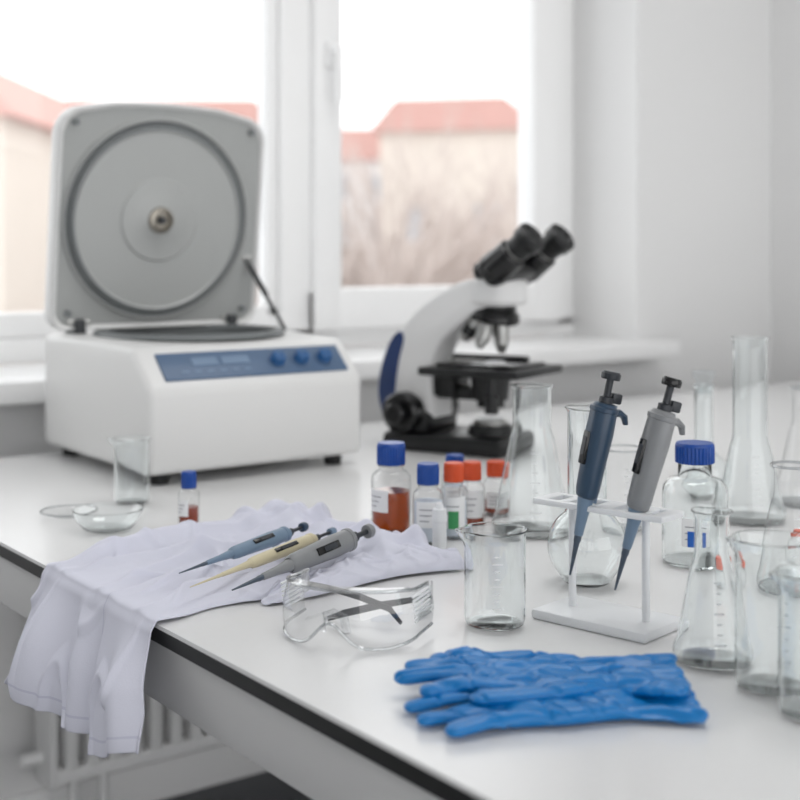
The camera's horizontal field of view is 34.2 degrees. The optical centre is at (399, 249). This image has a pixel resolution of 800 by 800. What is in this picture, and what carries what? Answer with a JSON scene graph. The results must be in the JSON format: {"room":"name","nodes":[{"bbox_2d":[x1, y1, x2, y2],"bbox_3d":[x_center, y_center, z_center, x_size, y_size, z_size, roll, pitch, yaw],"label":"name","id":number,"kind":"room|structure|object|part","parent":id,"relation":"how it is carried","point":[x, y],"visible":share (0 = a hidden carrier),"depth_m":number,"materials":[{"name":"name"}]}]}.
{"room":"laboratory","nodes":[
{"label":"laboratory","id":0,"kind":"room"},
{"bbox_2d":[162,771,311,799],"bbox_3d":[0.330,1.160,0.236,5.707,0.100,5.550,0,0,-36],"label":"floor","id":1,"kind":"structure","parent":0,"point":[264,785],"depth_m":2.67,"materials":[{"name":"plastic"}]},
{"bbox_2d":[0,382,799,799],"bbox_3d":[0.724,0.735,2.058,2.500,0.750,1.980,0,0,-36],"label":"lab bench","id":2,"kind":"object","parent":1,"relation":"on","point":[326,716],"visible":0.57,"depth_m":1.20,"materials":[{"name":"laminate"}]},
{"bbox_2d":[39,504,80,518],"bbox_3d":[-0.446,0.355,1.751,0.076,0.010,0.076,0,0,-36],"label":"glass","id":3,"kind":"object","parent":2,"relation":"on","point":[41,510],"visible":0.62,"depth_m":1.73,"materials":[{"name":"clear glass"}]},
{"bbox_2d":[72,502,142,533],"bbox_3d":[-0.376,0.346,1.672,0.090,0.027,0.090,0,0,-36],"label":"glass dish","id":4,"kind":"object","parent":2,"relation":"on","point":[100,517],"visible":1,"depth_m":1.65,"materials":[{"name":"clear glass"}]},
{"bbox_2d":[107,435,150,503],"bbox_3d":[-0.383,0.313,1.849,0.058,0.092,0.055,0,0,-36],"label":"glass beaker","id":5,"kind":"object","parent":2,"relation":"on","point":[131,452],"visible":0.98,"depth_m":1.83,"materials":[{"name":"clear glass"}]},
{"bbox_2d":[178,470,199,522],"bbox_3d":[-0.275,0.324,1.691,0.028,0.072,0.028,0,0,-36],"label":"vial","id":6,"kind":"object","parent":2,"relation":"on","point":[188,477],"visible":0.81,"depth_m":1.68,"materials":[{"name":"clear glass"}]},
{"bbox_2d":[44,101,359,484],"bbox_3d":[-0.350,0.047,2.236,0.404,0.625,0.426,0,0,-36],"label":"centrifuge","id":7,"kind":"object","parent":2,"relation":"on","point":[154,212],"visible":0.99,"depth_m":2.24,"materials":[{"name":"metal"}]},
{"bbox_3d":[-0.440,-0.063,2.358,0.404,0.405,0.088,0,6,-36],"label":"lid","id":8,"kind":"part","parent":7,"relation":"part of","materials":[{"name":"metal"}]},
{"bbox_3d":[-0.234,0.181,2.095,0.335,0.040,0.042,0,0,-36],"label":"control panel","id":9,"kind":"part","parent":7,"relation":"part of","materials":[{"name":"blue plastic"}]},
{"bbox_2d":[4,499,463,757],"bbox_3d":[-0.197,0.403,1.458,0.444,0.170,0.401,0,0,-36],"label":"lab coat","id":10,"kind":"object","parent":2,"relation":"on","point":[80,657],"visible":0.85,"depth_m":1.37,"materials":[{"name":"fabric"}]},
{"bbox_2d":[179,522,308,573],"bbox_3d":[-0.172,0.329,1.440,0.020,0.023,0.211,0,0,36],"label":"micropipette","id":11,"kind":"object","parent":10,"relation":"on","point":[273,538],"visible":1,"depth_m":1.45,"materials":[{"name":"plastic"}]},
{"bbox_2d":[190,527,336,587],"bbox_3d":[-0.145,0.329,1.403,0.019,0.020,0.239,0,0,36],"label":"micropipette","id":12,"kind":"object","parent":10,"relation":"on","point":[283,550],"visible":0.86,"depth_m":1.41,"materials":[{"name":"beige plastic"}]},
{"bbox_2d":[232,524,375,590],"bbox_3d":[-0.103,0.324,1.387,0.034,0.031,0.229,0,0,36],"label":"micropipette","id":13,"kind":"object","parent":10,"relation":"on","point":[332,546],"visible":1,"depth_m":1.39,"materials":[{"name":"grey plastic"}]},
{"bbox_2d":[280,568,432,650],"bbox_3d":[-0.046,0.332,1.212,0.136,0.054,0.099,0,0,22],"label":"goggles","id":14,"kind":"object","parent":2,"relation":"on","point":[372,604],"visible":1,"depth_m":1.24,"materials":[{"name":"clear plastic"}]},
{"bbox_2d":[371,440,410,532],"bbox_3d":[-0.012,0.301,1.642,0.051,0.116,0.050,0,0,-36],"label":"bottle","id":15,"kind":"object","parent":2,"relation":"on","point":[390,506],"visible":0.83,"depth_m":1.62,"materials":[{"name":"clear glass"}]},
{"bbox_2d":[414,462,443,541],"bbox_3d":[0.035,0.311,1.597,0.038,0.098,0.038,0,0,-36],"label":"bottle","id":16,"kind":"object","parent":2,"relation":"on","point":[427,472],"visible":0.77,"depth_m":1.58,"materials":[{"name":"clear glass"}]},
{"bbox_2d":[431,503,446,548],"bbox_3d":[0.047,0.331,1.551,0.019,0.058,0.019,0,0,-36],"label":"vial","id":17,"kind":"object","parent":2,"relation":"on","point":[439,513],"visible":0.81,"depth_m":1.54,"materials":[{"name":"white plastic"}]},
{"bbox_2d":[443,453,465,496],"bbox_3d":[0.075,0.320,1.786,0.035,0.078,0.035,0,0,-36],"label":"bottle","id":18,"kind":"object","parent":2,"relation":"on","point":[450,489],"visible":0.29,"depth_m":1.77,"materials":[{"name":"clear glass"}]},
{"bbox_2d":[442,461,467,536],"bbox_3d":[0.067,0.313,1.627,0.035,0.094,0.035,0,0,-36],"label":"bottle","id":19,"kind":"object","parent":2,"relation":"on","point":[453,470],"visible":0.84,"depth_m":1.61,"materials":[{"name":"clear glass"}]},
{"bbox_2d":[462,460,483,524],"bbox_3d":[0.093,0.317,1.684,0.034,0.086,0.034,0,0,-36],"label":"bottle","id":20,"kind":"object","parent":2,"relation":"on","point":[472,468],"visible":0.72,"depth_m":1.67,"materials":[{"name":"clear glass"}]},
{"bbox_2d":[378,223,574,458],"bbox_3d":[0.132,0.157,2.341,0.355,0.407,0.202,0,0,32],"label":"microscope","id":21,"kind":"object","parent":2,"relation":"on","point":[422,380],"visible":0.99,"depth_m":2.31,"materials":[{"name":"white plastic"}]},
{"bbox_2d":[455,521,527,631],"bbox_3d":[0.090,0.313,1.248,0.066,0.092,0.064,0,0,-36],"label":"glass beaker","id":22,"kind":"object","parent":2,"relation":"on","point":[494,552],"visible":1,"depth_m":1.22,"materials":[{"name":"clear glass"}]},
{"bbox_2d":[483,460,504,513],"bbox_3d":[0.130,0.323,1.768,0.035,0.072,0.035,0,0,-36],"label":"bottle","id":23,"kind":"object","parent":2,"relation":"on","point":[494,467],"visible":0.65,"depth_m":1.76,"materials":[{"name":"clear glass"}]},
{"bbox_2d":[492,383,565,538],"bbox_3d":[0.169,0.266,1.662,0.104,0.187,0.104,0,0,-36],"label":"flask","id":24,"kind":"object","parent":2,"relation":"on","point":[531,469],"visible":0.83,"depth_m":1.64,"materials":[{"name":"clear glass"}]},
{"bbox_2d":[404,688,708,736],"bbox_3d":[0.118,0.350,1.015,0.231,0.018,0.126,0,0,-2],"label":"glove","id":25,"kind":"object","parent":2,"relation":"on","point":[466,718],"visible":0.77,"depth_m":0.98,"materials":[{"name":"blue rubber"}]},
{"bbox_2d":[394,646,690,705],"bbox_3d":[0.113,0.342,1.043,0.238,0.017,0.118,0,0,1],"label":"glove","id":26,"kind":"object","parent":25,"relation":"on","point":[499,677],"visible":1,"depth_m":1.04,"materials":[{"name":"blue rubber"}]},
{"bbox_2d":[547,404,624,587],"bbox_3d":[0.202,0.264,1.404,0.086,0.190,0.086,0,0,-36],"label":"flask","id":27,"kind":"object","parent":2,"relation":"on","point":[598,556],"visible":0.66,"depth_m":1.38,"materials":[{"name":"clear glass"}]},
{"bbox_2d":[532,492,683,643],"bbox_3d":[0.200,0.302,1.255,0.146,0.115,0.074,0,0,42],"label":"stand","id":28,"kind":"object","parent":2,"relation":"on","point":[643,625],"visible":0.94,"depth_m":1.24,"materials":[{"name":"white plastic"}]},
{"bbox_2d":[569,370,627,574],"bbox_3d":[0.192,0.214,1.250,0.058,0.197,0.030,0,0,2],"label":"micropipette","id":29,"kind":"object","parent":28,"relation":"on","point":[598,434],"visible":1,"depth_m":1.24,"materials":[{"name":"plastic"}]},
{"bbox_2d":[614,376,684,589],"bbox_3d":[0.235,0.219,1.220,0.068,0.201,0.030,0,0,2],"label":"micropipette","id":30,"kind":"object","parent":28,"relation":"attached to","point":[655,440],"visible":0.98,"depth_m":1.21,"materials":[{"name":"grey plastic"}]},
{"bbox_2d":[609,444,641,531],"bbox_3d":[0.287,0.307,1.669,0.062,0.106,0.060,0,0,-36],"label":"glass beaker","id":31,"kind":"object","parent":2,"relation":"on","point":[612,444],"visible":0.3,"depth_m":1.65,"materials":[{"name":"clear glass"}]},
{"bbox_2d":[662,440,727,567],"bbox_3d":[0.340,0.291,1.500,0.075,0.138,0.075,0,0,-36],"label":"bottle","id":32,"kind":"object","parent":2,"relation":"on","point":[694,485],"visible":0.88,"depth_m":1.48,"materials":[{"name":"clear glass"}]},
{"bbox_2d":[672,506,733,670],"bbox_3d":[0.273,0.293,1.136,0.068,0.132,0.068,0,0,-36],"label":"flask","id":33,"kind":"object","parent":2,"relation":"on","point":[704,640],"visible":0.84,"depth_m":1.12,"materials":[{"name":"clear glass"}]},
{"bbox_2d":[692,383,725,478],"bbox_3d":[0.439,0.267,1.880,0.072,0.186,0.072,0,0,-36],"label":"flask","id":34,"kind":"object","parent":2,"relation":"on","point":[703,392],"visible":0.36,"depth_m":1.87,"materials":[{"name":"clear glass"}]},
{"bbox_2d":[722,335,786,525],"bbox_3d":[0.467,0.237,1.733,0.094,0.244,0.094,0,0,-36],"label":"flask","id":35,"kind":"object","parent":2,"relation":"on","point":[751,482],"visible":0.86,"depth_m":1.71,"materials":[{"name":"clear glass"}]},
{"bbox_2d":[726,529,799,696],"bbox_3d":[0.305,0.298,1.068,0.067,0.123,0.065,0,0,-36],"label":"glass beaker","id":36,"kind":"object","parent":2,"relation":"on","point":[757,552],"visible":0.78,"depth_m":1.05,"materials":[{"name":"clear glass"}]},
{"bbox_2d":[764,460,799,528],"bbox_3d":[0.415,0.293,1.377,0.084,0.133,0.084,0,0,-36],"label":"flask","id":37,"kind":"object","parent":2,"relation":"on","point":[772,463],"visible":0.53,"depth_m":1.38,"materials":[{"name":"clear glass"}]},
{"bbox_2d":[769,564,799,721],"bbox_3d":[0.319,0.304,1.004,0.062,0.110,0.059,0,0,-36],"label":"glass beaker","id":38,"kind":"object","parent":2,"relation":"on","point":[786,578],"visible":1,"depth_m":0.99,"materials":[{"name":"clear glass"}]},
{"bbox_2d":[777,385,799,508],"bbox_3d":[0.572,0.276,1.836,0.090,0.166,0.090,0,0,-36],"label":"flask","id":39,"kind":"object","parent":2,"relation":"on","point":[790,387],"visible":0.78,"depth_m":1.83,"materials":[{"name":"clear glass"}]},
{"bbox_2d":[0,0,770,799],"bbox_3d":[-1.206,-0.290,2.327,5.707,2.800,0.360,0,0,-36],"label":"wall","id":40,"kind":"structure","parent":0,"point":[672,98],"depth_m":3.56,"materials":[{"name":"paint"}]},
{"bbox_2d":[19,693,223,799],"bbox_3d":[-0.193,0.772,2.767,1.262,0.675,0.128,0,0,-36],"label":"radiator","id":41,"kind":"object","parent":40,"relation":"attached to","point":[60,756],"visible":0.16,"depth_m":2.44,"materials":[{"name":"metal"}]},
{"bbox_2d":[1,744,265,799],"bbox_3d":[-1.162,1.070,2.130,5.545,0.080,0.012,0,0,-36],"label":"baseboard","id":42,"kind":"structure","parent":40,"relation":"attached to","point":[165,778],"depth_m":2.63,"materials":[{"name":"white plastic"}]},
{"bbox_2d":[0,0,572,364],"bbox_3d":[-0.961,-0.526,2.579,3.600,1.528,0.145,0,0,-36],"label":"window","id":43,"kind":"structure","parent":40,"relation":"in","point":[300,50],"depth_m":3.13,"materials":[{"name":"white plastic"}]},
{"bbox_2d":[0,335,679,405],"bbox_3d":[-0.860,0.259,2.439,3.697,0.042,0.350,0,0,-36],"label":"windowsill","id":44,"kind":"object","parent":40,"relation":"attached to","point":[23,383],"visible":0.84,"depth_m":3.15,"materials":[{"name":"laminate"}]},
{"bbox_2d":[771,0,799,383],"bbox_3d":[2.676,-0.290,1.736,0.150,2.800,5.190,0,0,-36],"label":"wall","id":45,"kind":"structure","parent":0,"point":[785,14],"depth_m":3.74,"materials":[{"name":"paint"}]},
{"label":"outside","id":46,"kind":"structure","parent":0,"visible":0},
{"bbox_3d":[-22.505,9.210,99.136,240.000,0.200,178.000,0,0,-36],"label":"ground","id":47,"kind":"structure","parent":46,"visible":0},
{"bbox_2d":[0,71,68,365],"bbox_3d":[-14.863,2.260,35.017,11.600,13.700,8.800,0,0,0],"label":"apartment building","id":48,"kind":"structure","parent":47,"relation":"on","point":[29,113],"depth_m":32.76,"materials":[{"name":"tile"}]},
{"bbox_2d":[62,99,257,269],"bbox_3d":[-12.934,0.810,70.059,13.800,16.600,10.800,0,0,0],"label":"apartment building","id":49,"kind":"structure","parent":47,"relation":"on","point":[248,108],"depth_m":64.66,"materials":[{"name":"tile"}]},
{"bbox_2d":[255,120,385,303],"bbox_3d":[-6.106,1.881,43.001,10.532,14.459,12.249,0,0,-32],"label":"bare tree","id":50,"kind":"object","parent":47,"relation":"on","point":[257,120],"visible":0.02,"depth_m":42.29,"materials":[{"name":"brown plant"}]},
{"bbox_2d":[341,129,379,285],"bbox_3d":[-2.655,0.610,90.018,16.800,17.000,10.800,0,0,0],"label":"apartment building","id":51,"kind":"structure","parent":47,"relation":"on","point":[372,140],"depth_m":84.95,"materials":[{"name":"tile"}]},
{"bbox_2d":[255,176,502,346],"bbox_3d":[-1.221,3.749,28.748,9.835,10.721,9.406,0,0,-36],"label":"bare tree","id":52,"kind":"object","parent":47,"relation":"on","point":[378,281],"visible":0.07,"depth_m":27.97,"materials":[{"name":"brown plant"}]},
{"bbox_2d":[257,68,544,340],"bbox_3d":[0.585,2.269,30.803,10.679,13.681,11.009,0,0,31],"label":"bare shrubs","id":53,"kind":"object","parent":47,"relation":"on","point":[444,270],"visible":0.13,"depth_m":30.67,"materials":[{"name":"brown plant"}]},
{"bbox_2d":[341,120,542,337],"bbox_3d":[2.884,2.776,35.536,10.030,12.668,11.841,0,0,-19],"label":"bare tree","id":54,"kind":"object","parent":47,"relation":"on","point":[497,231],"visible":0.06,"depth_m":35.89,"materials":[{"name":"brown plant"}]},
{"bbox_2d":[369,96,517,284],"bbox_3d":[3.201,1.210,61.438,7.300,15.800,8.800,0,0,14],"label":"apartment building","id":55,"kind":"structure","parent":47,"relation":"on","point":[427,117],"depth_m":57.44,"materials":[{"name":"tile"}]},
{"bbox_2d":[353,125,539,336],"bbox_3d":[4.758,2.294,40.381,12.298,13.632,11.670,0,0,23],"label":"bare tree","id":56,"kind":"object","parent":47,"relation":"on","point":[490,161],"visible":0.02,"depth_m":40.48,"materials":[{"name":"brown plant"}]}
]}

